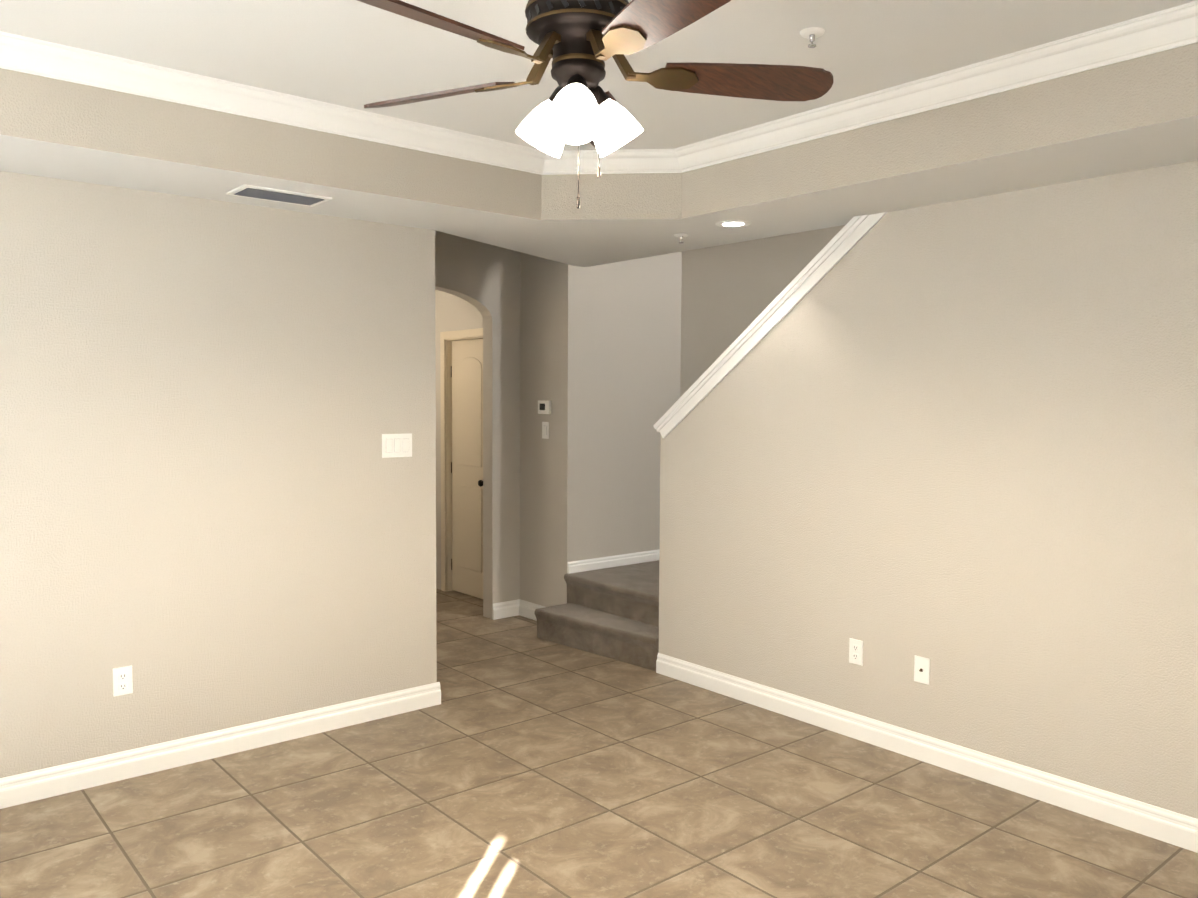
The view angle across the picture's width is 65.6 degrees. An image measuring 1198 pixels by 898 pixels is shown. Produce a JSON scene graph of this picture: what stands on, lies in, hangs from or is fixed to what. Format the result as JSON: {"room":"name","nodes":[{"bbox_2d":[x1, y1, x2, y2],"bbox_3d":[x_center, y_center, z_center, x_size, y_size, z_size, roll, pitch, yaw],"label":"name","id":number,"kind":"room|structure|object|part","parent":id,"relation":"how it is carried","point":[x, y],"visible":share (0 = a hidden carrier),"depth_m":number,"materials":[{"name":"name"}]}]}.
{"room":"empty living room","nodes":[
{"label":"empty living room","id":0,"kind":"room"},
{"bbox_2d":[0,171,436,777],"bbox_3d":[-2.142,0.009,3.744,3.310,2.740,0.120,-2,4,-40],"label":"wall","id":1,"kind":"structure","parent":0,"point":[216,511],"depth_m":4.03,"materials":[{"name":"paint"}]},
{"bbox_2d":[113,665,132,696],"bbox_3d":[-1.978,0.964,3.857,0.074,0.118,0.008,-2,4,-40],"label":"electrical outlet","id":2,"kind":"object","parent":1,"relation":"attached to","point":[122,681],"visible":1,"depth_m":3.85,"materials":[{"name":"white plastic"}]},
{"bbox_2d":[0,682,440,808],"bbox_3d":[-2.099,1.323,3.770,3.326,0.114,0.018,-2,4,-40],"label":"baseboard","id":3,"kind":"structure","parent":1,"relation":"attached to","point":[23,788],"depth_m":4.07,"materials":[{"name":"white wood"}]},
{"bbox_2d":[382,433,411,457],"bbox_3d":[-1.003,-0.018,4.620,0.165,0.118,0.009,-2,4,-40],"label":"switch plate","id":4,"kind":"object","parent":1,"relation":"attached to","point":[396,445],"visible":1,"depth_m":4.62,"materials":[{"name":"white plastic"}]},
{"bbox_2d":[435,230,519,618],"bbox_3d":[-1.183,-0.129,6.327,1.490,2.740,0.120,-2,4,-40],"label":"wall","id":5,"kind":"structure","parent":0,"point":[483,278],"depth_m":6.66,"materials":[{"name":"paint"}]},
{"bbox_2d":[435,252,557,606],"bbox_3d":[-0.915,-0.179,7.258,0.120,2.740,2.080,-2,4,-40],"label":"wall","id":6,"kind":"structure","parent":0,"point":[538,381],"depth_m":6.63,"materials":[{"name":"paint"}]},
{"bbox_2d":[440,328,482,591],"bbox_3d":[-1.018,0.122,7.380,0.134,2.123,0.710,-2,4,-40],"label":"door frame","id":7,"kind":"structure","parent":6,"relation":"attached to","point":[447,338],"depth_m":7.57,"materials":[{"name":"beige paint"}]},
{"bbox_2d":[451,339,482,598],"bbox_3d":[-1.038,0.156,7.376,0.097,2.040,0.584,-2,4,-40],"label":"door","id":8,"kind":"structure","parent":6,"relation":"in","point":[467,467],"depth_m":7.40,"materials":[{"name":"beige paint"}]},
{"bbox_2d":[492,599,544,620],"bbox_3d":[-0.494,1.178,6.543,0.240,0.114,0.560,-2,4,-40],"label":"baseboard","id":9,"kind":"structure","parent":6,"relation":"attached to","point":[520,607],"depth_m":6.73,"materials":[{"name":"white wood"}]},
{"bbox_2d":[538,400,550,413],"bbox_3d":[-0.382,-0.292,6.506,0.025,0.094,0.132,-2,4,-40],"label":"thermostat","id":10,"kind":"object","parent":6,"relation":"attached to","point":[544,407],"visible":1,"depth_m":6.49,"materials":[{"name":"white plastic"}]},
{"bbox_2d":[542,422,548,438],"bbox_3d":[-0.377,-0.132,6.520,0.009,0.118,0.074,-2,4,-40],"label":"light switch","id":11,"kind":"object","parent":6,"relation":"attached to","point":[545,430],"visible":1,"depth_m":6.51,"materials":[{"name":"white plastic"}]},
{"bbox_2d":[0,0,1196,150],"bbox_3d":[-0.912,-1.385,3.374,5.040,0.100,8.140,-2,4,-40],"label":"ceiling","id":12,"kind":"structure","parent":0,"point":[356,54],"depth_m":3.02,"materials":[{"name":"paint"}]},
{"bbox_2d":[357,0,832,208],"bbox_3d":[-0.076,-0.946,2.382,1.300,0.654,1.325,-2,4,-40],"label":"fan","id":13,"kind":"object","parent":12,"relation":"hanging from","point":[579,42],"visible":1,"depth_m":2.35,"materials":[{"name":"brown wood"}]},
{"bbox_2d":[0,0,1197,174],"bbox_3d":[-0.023,-1.218,2.170,3.440,0.088,3.740,-2,4,-40],"label":"crown molding","id":14,"kind":"structure","parent":12,"relation":"attached to","point":[1160,31],"depth_m":3.41,"materials":[{"name":"white wood"}]},
{"bbox_2d":[800,27,824,47],"bbox_3d":[0.663,-1.275,2.890,0.076,0.045,0.076,-2,4,-40],"label":"sprinkler","id":15,"kind":"object","parent":12,"relation":"attached to","point":[811,34],"visible":1,"depth_m":2.88,"materials":[{"name":"white metal"}]},
{"bbox_2d":[0,588,1197,897],"bbox_3d":[-0.517,1.434,3.880,6.120,0.100,8.140,-2,4,-40],"label":"floor","id":16,"kind":"structure","parent":0,"point":[522,760],"depth_m":3.56,"materials":[{"name":"tile"}]},
{"bbox_2d":[535,560,658,670],"bbox_3d":[0.432,1.064,6.218,1.390,0.390,1.113,-2,4,-40],"label":"stairs","id":17,"kind":"structure","parent":16,"relation":"on","point":[612,612],"depth_m":5.94,"materials":[{"name":"carpet"}]},
{"bbox_2d":[0,42,1197,266],"bbox_3d":[-0.145,-1.126,2.413,4.720,0.300,5.420,-2,4,-40],"label":"ceiling","id":18,"kind":"structure","parent":0,"point":[1134,114],"depth_m":3.60,"materials":[{"name":"paint"}]},
{"bbox_2d":[226,184,331,206],"bbox_3d":[-1.340,-1.060,3.898,0.370,0.012,0.210,-2,4,-40],"label":"ceiling vent","id":19,"kind":"object","parent":18,"relation":"in","point":[275,195],"visible":0.96,"depth_m":3.87,"materials":[{"name":"white metal"}]},
{"bbox_2d":[674,233,688,243],"bbox_3d":[0.424,-1.082,4.783,0.076,0.045,0.076,-2,4,-40],"label":"sprinkler","id":20,"kind":"object","parent":18,"relation":"attached to","point":[681,235],"visible":1,"depth_m":4.77,"materials":[{"name":"white metal"}]},
{"bbox_2d":[716,220,750,227],"bbox_3d":[0.646,-1.083,4.473,0.170,0.006,0.170,-2,4,-40],"label":"recessed light","id":21,"kind":"object","parent":18,"relation":"in","point":[746,223],"depth_m":4.46,"materials":[{"name":"white"}]},
{"bbox_3d":[0.646,-1.083,4.473,0.104,0.001,0.104,-2,4,-40],"label":"recessed ceiling light lens","id":22,"kind":"part","parent":21,"relation":"part of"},
{"bbox_2d":[556,252,681,604],"bbox_3d":[0.168,-1.371,6.659,1.080,5.200,0.120,-2,4,-40],"label":"wall","id":23,"kind":"structure","parent":0,"point":[618,355],"depth_m":6.59,"materials":[{"name":"paint"}]},
{"bbox_2d":[567,549,659,573],"bbox_3d":[0.200,0.800,6.727,1.079,0.078,0.018,-2,4,-40],"label":"baseboard","id":24,"kind":"structure","parent":23,"relation":"attached to","point":[608,562],"depth_m":6.63,"materials":[{"name":"white wood"}]},
{"bbox_2d":[680,225,844,396],"bbox_3d":[2.463,-1.257,4.869,0.120,5.200,5.820,-2,4,-40],"label":"wall","id":25,"kind":"structure","parent":0,"point":[731,292],"depth_m":6.61,"materials":[{"name":"paint"}]},
{"bbox_2d":[659,160,1197,818],"bbox_3d":[1.876,0.189,3.649,0.120,2.440,4.580,-2,4,-40],"label":"wall","id":26,"kind":"structure","parent":0,"point":[955,442],"depth_m":3.88,"materials":[{"name":"paint"}]},
{"bbox_2d":[653,212,887,438],"bbox_3d":[0.863,-0.566,4.816,0.180,1.072,1.487,-2,4,-40],"label":"trim","id":27,"kind":"structure","parent":26,"relation":"attached to","point":[842,243],"depth_m":4.68,"materials":[{"name":"white wood"}]},
{"bbox_2d":[849,638,862,665],"bbox_3d":[1.211,0.956,4.376,0.008,0.118,0.074,-2,4,-40],"label":"electrical outlet","id":28,"kind":"object","parent":26,"relation":"attached to","point":[855,651],"visible":1,"depth_m":4.37,"materials":[{"name":"white plastic"}]},
{"bbox_2d":[914,655,929,684],"bbox_3d":[1.427,0.980,4.114,0.018,0.118,0.074,-2,4,-40],"label":"outlet","id":29,"kind":"object","parent":26,"relation":"attached to","point":[921,669],"visible":1,"depth_m":4.11,"materials":[{"name":"white plastic"}]},
{"bbox_2d":[656,653,1197,852],"bbox_3d":[1.816,1.353,3.670,0.018,0.114,4.580,-2,4,-40],"label":"baseboard","id":30,"kind":"structure","parent":26,"relation":"attached to","point":[1160,824],"depth_m":3.98,"materials":[{"name":"white wood"}]}
]}

